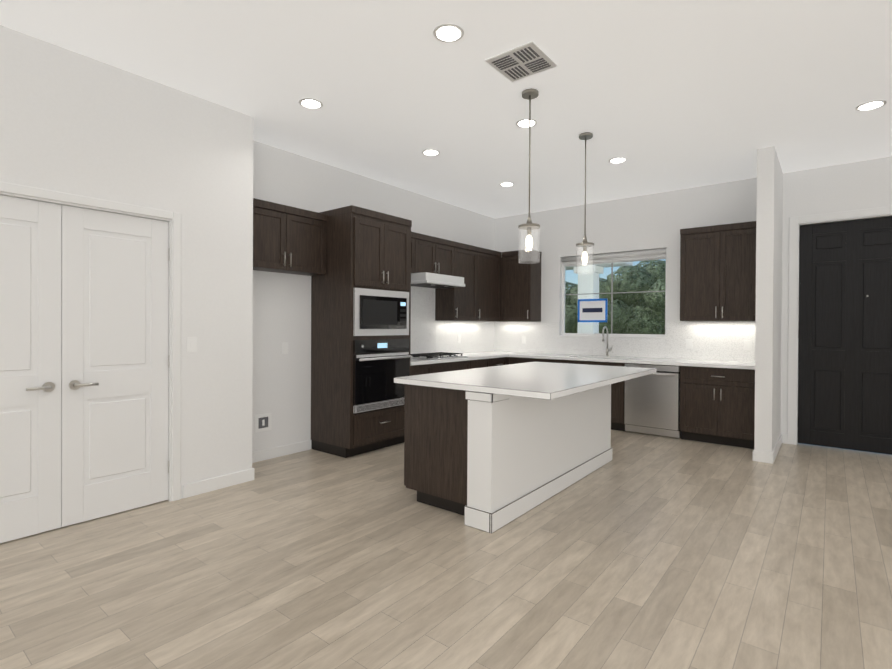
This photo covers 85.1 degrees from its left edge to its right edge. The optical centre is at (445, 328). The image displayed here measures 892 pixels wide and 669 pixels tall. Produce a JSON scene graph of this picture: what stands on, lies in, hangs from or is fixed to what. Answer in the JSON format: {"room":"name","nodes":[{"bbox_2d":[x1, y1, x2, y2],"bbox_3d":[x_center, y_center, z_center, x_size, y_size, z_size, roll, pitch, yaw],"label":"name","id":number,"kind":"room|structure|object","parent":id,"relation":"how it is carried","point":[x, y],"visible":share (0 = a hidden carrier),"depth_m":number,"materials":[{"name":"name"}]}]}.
{"room":"kitchen","nodes":[
{"label":"kitchen","id":0,"kind":"room"},
{"bbox_2d":[0,25,252,498],"bbox_3d":[-3.133,-0.241,2.196,0.120,3.010,4.780,1,0,38],"label":"wall","id":1,"kind":"structure","parent":0,"point":[72,122],"depth_m":3.58,"materials":[{"name":"paint"}]},
{"bbox_2d":[0,195,169,542],"bbox_3d":[-2.409,0.240,3.051,0.092,2.030,1.276,1,0,38],"label":"double closet door","id":2,"kind":"structure","parent":1,"relation":"in","point":[84,361],"depth_m":3.13,"materials":[{"name":"white wood"}]},
{"bbox_2d":[0,181,180,501],"bbox_3d":[-2.434,0.209,3.071,0.136,2.108,1.396,1,0,38],"label":"trim","id":3,"kind":"structure","parent":1,"relation":"attached to","point":[174,354],"depth_m":3.54,"materials":[{"name":"white wood"}]},
{"bbox_2d":[183,468,254,498],"bbox_3d":[-1.773,1.212,3.824,0.014,0.100,0.569,1,0,38],"label":"baseboard","id":4,"kind":"structure","parent":1,"relation":"attached to","point":[212,484],"depth_m":3.80,"materials":[{"name":"white wood"}]},
{"bbox_2d":[252,140,494,451],"bbox_3d":[-0.647,-0.250,6.094,0.120,3.010,4.660,1,0,38],"label":"wall","id":5,"kind":"structure","parent":0,"point":[281,388],"depth_m":4.91,"materials":[{"name":"paint"}]},
{"bbox_2d":[255,413,270,432],"bbox_3d":[-1.738,0.898,4.625,0.007,0.170,0.170,1,0,38],"label":"outlet","id":6,"kind":"object","parent":5,"relation":"attached to","point":[262,422],"depth_m":4.62,"materials":[{"name":"white plastic"}]},
{"bbox_2d":[252,440,309,462],"bbox_3d":[-1.691,1.208,4.685,0.014,0.100,0.910,1,0,38],"label":"baseboard","id":7,"kind":"structure","parent":5,"relation":"attached to","point":[266,454],"depth_m":4.76,"materials":[{"name":"white wood"}]},
{"bbox_2d":[253,198,326,275],"bbox_3d":[-1.571,-0.841,4.593,0.282,0.600,0.916,1,0,38],"label":"upper cabinet","id":8,"kind":"object","parent":5,"relation":"attached to","point":[289,239],"visible":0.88,"depth_m":4.54,"materials":[{"name":"brown wood"}]},
{"bbox_2d":[410,286,493,353],"bbox_3d":[-0.057,-0.150,6.733,0.008,1.027,2.610,1,0,38],"label":"backsplash","id":9,"kind":"structure","parent":5,"relation":"attached to","point":[428,335],"depth_m":6.67,"materials":[{"name":"tile"}]},
{"bbox_2d":[411,232,501,320],"bbox_3d":[-0.008,-0.624,6.505,0.362,1.040,2.314,1,0,38],"label":"upper cabinet","id":10,"kind":"object","parent":5,"relation":"attached to","point":[477,297],"visible":0.71,"depth_m":6.59,"materials":[{"name":"brown wood"}]},
{"bbox_2d":[411,272,464,287],"bbox_3d":[-0.183,-0.596,6.150,0.507,0.129,0.765,1,0,38],"label":"range hood","id":11,"kind":"object","parent":10,"relation":"attached to","point":[428,280],"visible":0.9,"depth_m":5.92,"materials":[{"name":"silver metal"}]},
{"bbox_2d":[0,430,891,668],"bbox_3d":[0.888,1.347,1.833,7.900,0.120,9.500,1,0,38],"label":"floor","id":12,"kind":"structure","parent":0,"point":[644,551],"depth_m":2.53,"materials":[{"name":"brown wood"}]},
{"bbox_2d":[311,205,411,457],"bbox_3d":[-0.865,0.039,5.164,0.692,2.440,0.850,1,0,38],"label":"tall cabinet","id":13,"kind":"object","parent":12,"relation":"on","point":[360,322],"visible":0.92,"depth_m":4.88,"materials":[{"name":"black wood"}]},
{"bbox_2d":[410,357,505,375],"bbox_3d":[0.007,0.832,6.324,0.632,0.850,2.046,1,0,38],"label":"base cabinet","id":14,"kind":"object","parent":12,"relation":"on","point":[441,367],"visible":0.1,"depth_m":6.00,"materials":[{"name":"black wood"}]},
{"bbox_2d":[410,352,507,365],"bbox_3d":[0.000,0.387,6.306,0.636,0.039,2.010,1,0,38],"label":"countertop","id":15,"kind":"structure","parent":14,"relation":"on","point":[473,355],"depth_m":6.15,"materials":[{"name":"white stone"}]},
{"bbox_2d":[410,352,467,359],"bbox_3d":[-0.148,0.344,6.127,0.500,0.045,0.750,1,0,38],"label":"cooktop","id":16,"kind":"object","parent":15,"relation":"in","point":[435,355],"visible":0.98,"depth_m":5.99,"materials":[{"name":"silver metal"}]},
{"bbox_2d":[394,362,655,532],"bbox_3d":[0.771,0.819,4.007,1.250,0.910,2.154,1,0,38],"label":"kitchen island","id":17,"kind":"object","parent":12,"relation":"on","point":[491,449],"visible":1,"depth_m":3.41,"materials":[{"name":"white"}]},
{"bbox_2d":[506,357,754,448],"bbox_3d":[2.004,0.842,6.411,3.656,0.850,0.632,1,0,38],"label":"base cabinet","id":18,"kind":"object","parent":12,"relation":"on","point":[717,405],"visible":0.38,"depth_m":5.35,"materials":[{"name":"black wood"}]},
{"bbox_2d":[486,351,520,352],"bbox_3d":[0.819,0.385,7.341,0.636,0.039,0.390,1,0,38],"label":"countertop","id":19,"kind":"structure","parent":18,"relation":"on","point":[486,351],"depth_m":7.36,"materials":[{"name":"white stone"}]},
{"bbox_2d":[486,352,754,369],"bbox_3d":[2.005,0.397,6.406,3.656,0.039,0.636,1,0,38],"label":"countertop","id":20,"kind":"structure","parent":18,"relation":"on","point":[640,360],"depth_m":5.93,"materials":[{"name":"white stone"}]},
{"bbox_2d":[602,326,612,355],"bbox_3d":[2.161,0.174,6.512,0.110,0.405,0.211,1,0,38],"label":"faucet","id":21,"kind":"object","parent":20,"relation":"on","point":[607,349],"visible":1,"depth_m":6.56,"materials":[{"name":"silver metal"}]},
{"bbox_2d":[624,363,680,437],"bbox_3d":[2.580,0.840,5.938,0.620,0.827,0.658,1,0,38],"label":"dishwasher","id":22,"kind":"object","parent":18,"relation":"in","point":[651,403],"visible":0.65,"depth_m":5.69,"materials":[{"name":"silver metal"}]},
{"bbox_2d":[0,0,891,217],"bbox_3d":[0.904,-1.783,1.815,7.900,0.120,9.500,1,0,38],"label":"ceiling","id":23,"kind":"structure","parent":0,"point":[665,95],"depth_m":3.41,"materials":[{"name":"paint"}]},
{"bbox_2d":[299,98,322,108],"bbox_3d":[-1.046,-1.738,3.767,0.183,0.007,0.183,0,0,14],"label":"recessed light","id":24,"kind":"object","parent":23,"relation":"in","point":[310,103],"depth_m":3.75,"materials":[{"name":"white plastic"}]},
{"bbox_2d":[422,149,439,155],"bbox_3d":[-0.150,-1.740,4.818,0.183,0.007,0.183,1,0,32],"label":"recessed light","id":25,"kind":"object","parent":23,"relation":"in","point":[428,152],"depth_m":4.80,"materials":[{"name":"white plastic"}]},
{"bbox_2d":[433,23,463,42],"bbox_3d":[0.014,-1.728,2.851,0.183,0.007,0.183,1,0,32],"label":"recessed light","id":26,"kind":"object","parent":23,"relation":"in","point":[448,33],"depth_m":2.84,"materials":[{"name":"white plastic"}]},
{"bbox_2d":[499,182,513,186],"bbox_3d":[0.737,-1.741,5.882,0.183,0.007,0.183,0,0,-1],"label":"recessed light","id":27,"kind":"object","parent":23,"relation":"in","point":[505,184],"depth_m":5.87,"materials":[{"name":"white plastic"}]},
{"bbox_2d":[485,41,556,81],"bbox_3d":[0.491,-1.723,3.163,0.344,0.014,0.344,1,0,38],"label":"ceiling vent","id":28,"kind":"object","parent":23,"relation":"in","point":[523,61],"visible":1,"depth_m":3.14,"materials":[{"name":"white metal"}]},
{"bbox_2d":[515,118,536,127],"bbox_3d":[0.680,-1.731,4.110,0.183,0.007,0.183,0,0,29],"label":"recessed light","id":29,"kind":"object","parent":23,"relation":"in","point":[523,123],"depth_m":4.10,"materials":[{"name":"white"}]},
{"bbox_2d":[518,88,539,262],"bbox_3d":[0.615,-1.108,3.576,0.160,1.248,0.160,1,0,38],"label":"pendant light","id":30,"kind":"object","parent":23,"relation":"hanging from","point":[529,95],"visible":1,"depth_m":3.57,"materials":[{"name":"clear glass"}]},
{"bbox_2d":[576,132,593,274],"bbox_3d":[1.249,-1.109,4.362,0.160,1.248,0.160,1,0,38],"label":"pendant light","id":31,"kind":"object","parent":23,"relation":"hanging from","point":[585,244],"visible":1,"depth_m":4.35,"materials":[{"name":"silver metal"}]},
{"bbox_2d":[608,157,626,162],"bbox_3d":[1.771,-1.731,5.014,0.183,0.007,0.183,1,0,32],"label":"recessed light","id":32,"kind":"object","parent":23,"relation":"in","point":[618,159],"depth_m":5.00,"materials":[{"name":"white plastic"}]},
{"bbox_2d":[855,100,886,110],"bbox_3d":[3.277,-1.716,3.750,0.183,0.007,0.183,0,0,-1],"label":"recessed light","id":33,"kind":"object","parent":23,"relation":"in","point":[871,105],"depth_m":3.74,"materials":[{"name":"white"}]},
{"bbox_2d":[495,156,891,434],"bbox_3d":[3.789,-0.223,5.478,7.600,3.010,0.120,1,0,38],"label":"wall","id":34,"kind":"structure","parent":0,"point":[649,221],"depth_m":6.11,"materials":[{"name":"paint"}]},
{"bbox_2d":[490,249,541,321],"bbox_3d":[0.988,-0.624,7.385,0.832,1.040,0.362,1,0,38],"label":"upper cabinet","id":35,"kind":"object","parent":34,"relation":"attached to","point":[521,292],"visible":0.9,"depth_m":7.17,"materials":[{"name":"brown wood"}]},
{"bbox_2d":[522,336,525,343],"bbox_3d":[1.192,0.177,7.439,0.075,0.118,0.007,1,0,38],"label":"outlet","id":36,"kind":"object","parent":34,"relation":"attached to","point":[523,337],"depth_m":7.44,"materials":[{"name":"white plastic"}]},
{"bbox_2d":[559,248,666,338],"bbox_3d":[2.263,-0.454,6.674,1.460,1.158,0.127,1,0,38],"label":"window","id":37,"kind":"structure","parent":34,"relation":"in","point":[612,335],"depth_m":6.71,"materials":[{"name":"clear glass"}]},
{"bbox_2d":[578,298,607,321],"bbox_3d":[2.070,-0.250,6.875,0.430,0.330,0.007,1,0,38],"label":"window sticker","id":38,"kind":"object","parent":37,"relation":"attached to","point":[592,310],"visible":1,"depth_m":6.87,"materials":[{"name":"white paper"}]},
{"bbox_2d":[561,248,666,264],"bbox_3d":[2.259,-0.972,6.662,1.448,0.114,0.067,1,0,38],"label":"roller shade","id":39,"kind":"object","parent":37,"relation":"attached to","point":[649,254],"visible":0.85,"depth_m":6.57,"materials":[{"name":"white fabric"}]},
{"bbox_2d":[494,321,754,361],"bbox_3d":[2.201,0.141,6.651,3.656,0.469,0.008,1,0,38],"label":"backsplash","id":40,"kind":"structure","parent":34,"relation":"attached to","point":[719,340],"depth_m":6.27,"materials":[{"name":"tile"}]},
{"bbox_2d":[686,339,692,348],"bbox_3d":[3.004,0.195,6.005,0.075,0.118,0.007,1,0,38],"label":"outlet","id":41,"kind":"object","parent":34,"relation":"attached to","point":[688,341],"depth_m":6.00,"materials":[{"name":"white plastic"}]},
{"bbox_2d":[680,221,755,320],"bbox_3d":[3.200,-0.627,5.634,0.838,1.090,0.362,1,0,38],"label":"upper cabinet","id":42,"kind":"object","parent":34,"relation":"attached to","point":[717,272],"visible":0.77,"depth_m":5.53,"materials":[{"name":"brown wood"}]},
{"bbox_2d":[744,340,751,350],"bbox_3d":[3.490,0.200,5.621,0.075,0.118,0.007,1,0,38],"label":"outlet","id":43,"kind":"object","parent":34,"relation":"attached to","point":[747,343],"depth_m":5.62,"materials":[{"name":"white plastic"}]},
{"bbox_2d":[787,206,891,444],"bbox_3d":[4.257,0.032,5.098,1.090,2.510,0.136,1,0,38],"label":"door frame","id":44,"kind":"structure","parent":34,"relation":"attached to","point":[796,222],"depth_m":5.35,"materials":[{"name":"white wood"}]},
{"bbox_2d":[797,216,891,454],"bbox_3d":[4.236,0.071,5.080,0.916,2.406,0.140,1,0,38],"label":"entry door","id":45,"kind":"structure","parent":34,"relation":"in","point":[845,346],"depth_m":5.12,"materials":[{"name":"black wood"}]},
{"bbox_2d":[754,146,782,452],"bbox_3d":[3.371,-0.223,5.063,0.140,3.010,1.050,1,0,38],"label":"wall","id":46,"kind":"structure","parent":0,"point":[768,318],"depth_m":4.67,"materials":[{"name":"paint"}]},
{"bbox_2d":[770,434,783,463],"bbox_3d":[3.421,1.233,5.016,0.020,0.100,1.064,1,0,38],"label":"baseboard","id":47,"kind":"structure","parent":46,"relation":"attached to","point":[774,453],"depth_m":4.87,"materials":[{"name":"white wood"}]},
{"label":"outside","id":48,"kind":"structure","parent":0,"visible":0},
{"bbox_3d":[13.223,1.404,23.539,28.000,0.250,39.850,1,0,38],"label":"ground","id":49,"kind":"structure","parent":48,"visible":0},
{"bbox_2d":[565,262,632,332],"bbox_3d":[0.589,-0.209,9.694,5.350,3.000,2.440,1,0,38],"label":"porch post","id":50,"kind":"object","parent":49,"relation":"on","point":[585,285],"depth_m":9.12,"materials":[{"name":"white paint"}]},
{"bbox_2d":[565,260,665,333],"bbox_3d":[5.295,-0.418,14.270,4.917,3.506,6.603,1,0,38],"label":"trees","id":51,"kind":"object","parent":49,"relation":"on","point":[641,311],"depth_m":11.52,"materials":[{"name":"green plant"}]}
]}

